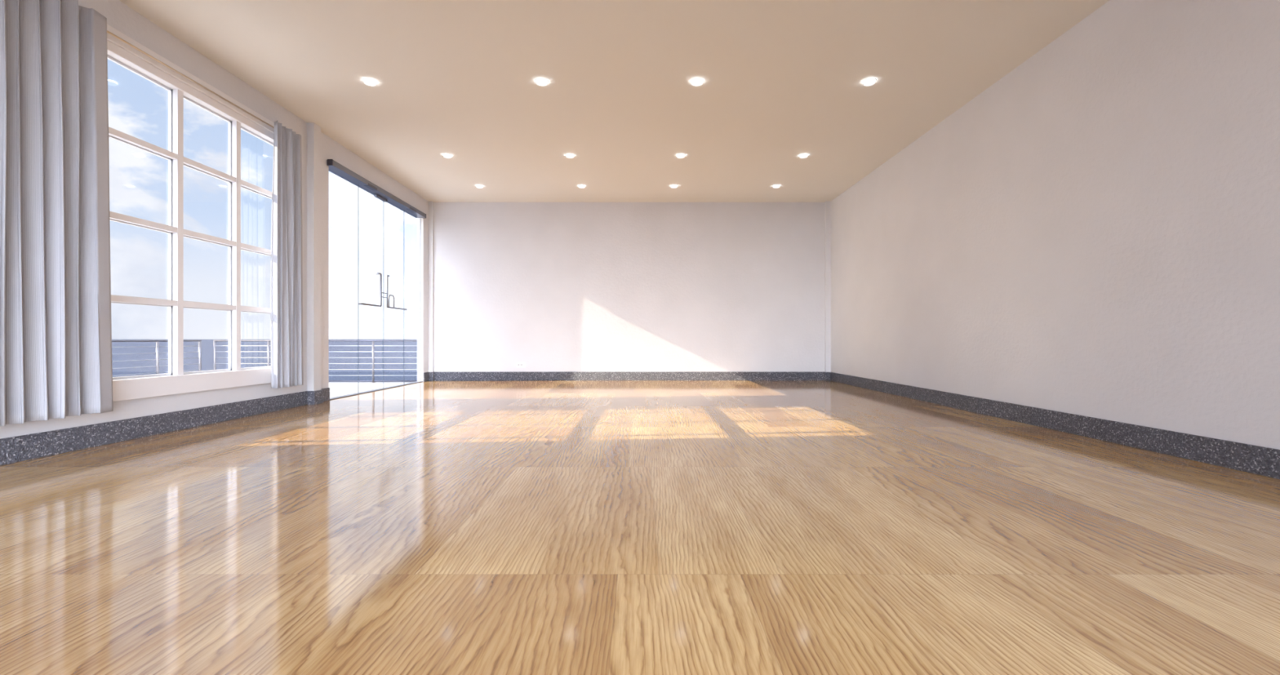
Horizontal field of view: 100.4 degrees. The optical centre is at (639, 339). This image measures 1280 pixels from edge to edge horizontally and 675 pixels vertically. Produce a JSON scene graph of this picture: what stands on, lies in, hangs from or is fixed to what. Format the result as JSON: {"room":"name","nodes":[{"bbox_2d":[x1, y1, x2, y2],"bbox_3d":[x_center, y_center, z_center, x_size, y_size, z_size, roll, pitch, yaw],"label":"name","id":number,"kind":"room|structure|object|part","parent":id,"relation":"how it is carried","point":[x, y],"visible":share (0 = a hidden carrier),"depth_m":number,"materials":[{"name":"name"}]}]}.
{"room":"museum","nodes":[
{"label":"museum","id":0,"kind":"room"},
{"bbox_2d":[0,0,427,439],"bbox_3d":[-4.310,-0.888,3.882,0.120,3.750,13.765,0,0,0],"label":"wall","id":1,"kind":"structure","parent":0,"point":[119,15],"depth_m":6.00,"materials":[{"name":"paint"}]},
{"bbox_2d":[106,23,274,401],"bbox_3d":[-4.253,-0.989,4.555,0.135,2.978,3.730,0,0,0],"label":"window","id":2,"kind":"structure","parent":1,"relation":"in","point":[176,381],"depth_m":4.91,"materials":[{"name":"white paint"}]},
{"bbox_2d":[106,30,274,128],"bbox_3d":[-4.178,-2.405,4.265,0.053,0.065,4.130,0,0,0],"label":"curtain rod","id":3,"kind":"object","parent":2,"relation":"attached to","point":[108,32],"visible":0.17,"depth_m":4.85,"materials":[{"name":"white metal"}]},
{"bbox_2d":[0,0,113,426],"bbox_3d":[-4.070,-0.942,3.248,0.155,2.987,1.670,0,0,0],"label":"curtain","id":4,"kind":"object","parent":3,"relation":"hanging from","point":[55,327],"visible":1,"depth_m":3.68,"materials":[{"name":"fabric"}]},
{"bbox_2d":[270,120,302,388],"bbox_3d":[-4.074,-0.942,6.172,0.132,2.987,0.469,0,0,0],"label":"curtain","id":5,"kind":"object","parent":3,"relation":"hanging from","point":[286,264],"visible":1,"depth_m":6.11,"materials":[{"name":"fabric"}]},
{"bbox_3d":[-4.258,0.416,4.555,0.125,0.168,3.730,0,0,0],"label":"sill","id":6,"kind":"part","parent":2,"relation":"part of","materials":[{"name":"white paint"}]},
{"bbox_2d":[0,372,428,465],"bbox_3d":[-4.197,0.750,3.850,0.105,0.175,13.700,0,0,0],"label":"baseboard","id":7,"kind":"structure","parent":1,"relation":"attached to","point":[38,445],"depth_m":4.49,"materials":[{"name":"stone"}]},
{"bbox_2d":[306,122,320,391],"bbox_3d":[-4.207,-0.963,6.886,0.087,3.600,0.155,0,0,0],"label":"column","id":8,"kind":"structure","parent":1,"relation":"attached to","point":[313,131],"depth_m":6.81,"materials":[{"name":"paint"}]},
{"bbox_2d":[326,159,426,399],"bbox_3d":[-4.268,-0.801,8.844,0.204,3.277,3.232,0,0,0],"label":"door","id":9,"kind":"structure","parent":1,"relation":"in","point":[335,167],"depth_m":8.71,"materials":[{"name":"clear glass"}]},
{"bbox_3d":[-4.266,-0.803,8.455,0.059,0.558,0.617,0,0,0],"label":"pull handle","id":10,"kind":"part","parent":9,"relation":"part of","materials":[{"name":"silver metal"}]},
{"bbox_3d":[-4.266,-0.803,9.335,0.059,0.558,0.757,0,0,0],"label":"pull handle","id":11,"kind":"part","parent":9,"relation":"part of","materials":[{"name":"silver metal"}]},
{"bbox_2d":[119,0,1109,202],"bbox_3d":[-0.195,-2.838,3.958,8.350,0.150,13.915,0,0,0],"label":"ceiling","id":12,"kind":"structure","parent":0,"point":[783,79],"depth_m":5.66,"materials":[{"name":"white paint"}]},
{"bbox_2d":[362,77,377,85],"bbox_3d":[-2.890,-2.748,5.710,0.138,0.030,0.138,0,0,0],"label":"recessed light","id":13,"kind":"object","parent":12,"relation":"in","point":[367,82],"visible":1,"depth_m":5.69,"materials":[{"name":"white plastic"}]},
{"bbox_2d":[442,153,452,158],"bbox_3d":[-2.890,-2.748,8.010,0.138,0.030,0.138,0,0,0],"label":"recessed light","id":14,"kind":"object","parent":12,"relation":"in","point":[444,156],"visible":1,"depth_m":7.98,"materials":[{"name":"white plastic"}]},
{"bbox_2d":[535,77,548,85],"bbox_3d":[-1.050,-2.748,5.710,0.138,0.030,0.138,0,0,0],"label":"recessed light","id":15,"kind":"object","parent":12,"relation":"in","point":[539,82],"visible":1,"depth_m":5.69,"materials":[{"name":"white plastic"}]},
{"bbox_2d":[565,153,574,158],"bbox_3d":[-1.050,-2.748,8.010,0.138,0.030,0.138,0,0,0],"label":"recessed light","id":16,"kind":"object","parent":12,"relation":"in","point":[567,156],"visible":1,"depth_m":7.98,"materials":[{"name":"white plastic"}]},
{"bbox_2d":[675,153,684,158],"bbox_3d":[0.612,-2.748,8.010,0.138,0.030,0.138,0,0,0],"label":"recessed light","id":17,"kind":"object","parent":12,"relation":"in","point":[678,156],"visible":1,"depth_m":7.98,"materials":[{"name":"white plastic"}]},
{"bbox_2d":[690,77,703,85],"bbox_3d":[0.612,-2.748,5.710,0.138,0.030,0.138,0,0,0],"label":"recessed light","id":18,"kind":"object","parent":12,"relation":"in","point":[695,82],"visible":1,"depth_m":5.69,"materials":[{"name":"white plastic"}]},
{"bbox_2d":[798,153,808,158],"bbox_3d":[2.455,-2.748,8.010,0.138,0.030,0.138,0,0,0],"label":"recessed light","id":19,"kind":"object","parent":12,"relation":"in","point":[802,156],"visible":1,"depth_m":7.98,"materials":[{"name":"white plastic"}]},
{"bbox_2d":[862,77,876,85],"bbox_3d":[2.455,-2.748,5.710,0.138,0.030,0.138,0,0,0],"label":"recessed light","id":20,"kind":"object","parent":12,"relation":"in","point":[868,82],"visible":1,"depth_m":5.69,"materials":[{"name":"white plastic"}]},
{"bbox_2d":[434,202,824,372],"bbox_3d":[-0.195,-0.888,10.840,8.350,3.750,0.150,0,0,0],"label":"wall","id":21,"kind":"structure","parent":0,"point":[546,286],"depth_m":10.76,"materials":[{"name":"paint"}]},
{"bbox_2d":[427,201,434,372],"bbox_3d":[-4.205,-0.963,10.732,0.090,3.600,0.065,0,0,0],"label":"column","id":22,"kind":"structure","parent":21,"relation":"attached to","point":[430,204],"depth_m":10.70,"materials":[{"name":"paint"}]},
{"bbox_2d":[515,362,525,367],"bbox_3d":[-2.400,0.521,10.758,0.190,0.100,0.014,0,0,0],"label":"power outlet","id":23,"kind":"object","parent":21,"relation":"attached to","point":[517,364],"visible":1,"depth_m":10.76,"materials":[{"name":"white plastic"}]},
{"bbox_2d":[428,372,830,381],"bbox_3d":[-0.210,0.750,10.723,8.080,0.175,0.083,0,0,0],"label":"baseboard","id":24,"kind":"structure","parent":21,"relation":"attached to","point":[433,376],"depth_m":10.75,"materials":[{"name":"stone"}]},
{"bbox_2d":[824,201,831,372],"bbox_3d":[3.780,-0.963,10.732,0.100,3.600,0.065,0,0,0],"label":"column","id":25,"kind":"structure","parent":21,"relation":"attached to","point":[827,204],"depth_m":10.70,"materials":[{"name":"paint"}]},
{"bbox_2d":[0,380,1279,674],"bbox_3d":[-0.270,0.912,3.882,8.200,0.150,13.765,0,0,0],"label":"floor","id":26,"kind":"structure","parent":0,"point":[435,527],"depth_m":2.14,"materials":[{"name":"brown wood"}]},
{"bbox_2d":[831,0,1279,449],"bbox_3d":[3.905,-0.888,3.882,0.150,3.750,13.765,0,0,0],"label":"wall","id":27,"kind":"structure","parent":0,"point":[1095,233],"depth_m":4.45,"materials":[{"name":"paint"}]},
{"bbox_2d":[830,372,1279,479],"bbox_3d":[3.821,0.750,3.841,0.018,0.175,13.682,0,0,0],"label":"baseboard","id":28,"kind":"structure","parent":27,"relation":"attached to","point":[1256,460],"depth_m":4.30,"materials":[{"name":"stone"}]},
{"label":"outside","id":29,"kind":"structure","parent":0,"visible":0},
{"bbox_2d":[328,382,411,397],"bbox_3d":[-6.425,1.067,6.160,5.850,0.300,10.320,0,0,0],"label":"floor","id":30,"kind":"structure","parent":29,"point":[336,388],"depth_m":10.31,"materials":[{"name":"tile"}]},
{"bbox_2d":[111,340,201,376],"bbox_3d":[-9.200,0.469,8.150,0.100,0.896,6.100,0,0,0],"label":"balcony railing","id":31,"kind":"object","parent":30,"relation":"on","point":[199,345],"visible":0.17,"depth_m":10.15,"materials":[{"name":"grey metal"}]},
{"bbox_3d":[-9.200,0.037,8.150,0.032,0.032,6.040,0,0,0],"label":"rail","id":32,"kind":"part","parent":31,"relation":"part of","materials":[{"name":"grey metal"}]},
{"bbox_3d":[-9.200,0.481,10.170,0.100,0.872,0.100,0,0,0],"label":"post","id":33,"kind":"part","parent":31,"relation":"part of","materials":[{"name":"grey metal"}]},
{"bbox_3d":[-9.200,0.481,11.150,0.100,0.872,0.100,0,0,0],"label":"post","id":34,"kind":"part","parent":31,"relation":"part of","materials":[{"name":"grey metal"}]},
{"bbox_2d":[111,339,417,382],"bbox_3d":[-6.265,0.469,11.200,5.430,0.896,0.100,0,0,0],"label":"balcony railing","id":35,"kind":"object","parent":30,"relation":"on","point":[215,345],"visible":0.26,"depth_m":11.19,"materials":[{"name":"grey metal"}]},
{"bbox_3d":[-8.930,0.481,11.200,0.100,0.872,0.100,0,0,0],"label":"post","id":36,"kind":"part","parent":35,"relation":"part of","materials":[{"name":"grey metal"}]},
{"bbox_3d":[-7.800,0.481,11.200,0.100,0.872,0.100,0,0,0],"label":"post","id":37,"kind":"part","parent":35,"relation":"part of","materials":[{"name":"grey metal"}]},
{"bbox_3d":[-6.265,0.037,11.200,5.370,0.032,0.032,0,0,0],"label":"rail","id":38,"kind":"part","parent":35,"relation":"part of","materials":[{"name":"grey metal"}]},
{"bbox_3d":[-6.265,0.882,11.200,5.330,0.024,0.024,0,0,0],"label":"rail","id":39,"kind":"part","parent":35,"relation":"part of","materials":[{"name":"grey metal"}]},
{"bbox_3d":[-5.600,0.481,11.200,0.100,0.872,0.100,0,0,0],"label":"post","id":40,"kind":"part","parent":35,"relation":"part of","materials":[{"name":"grey metal"}]}
]}

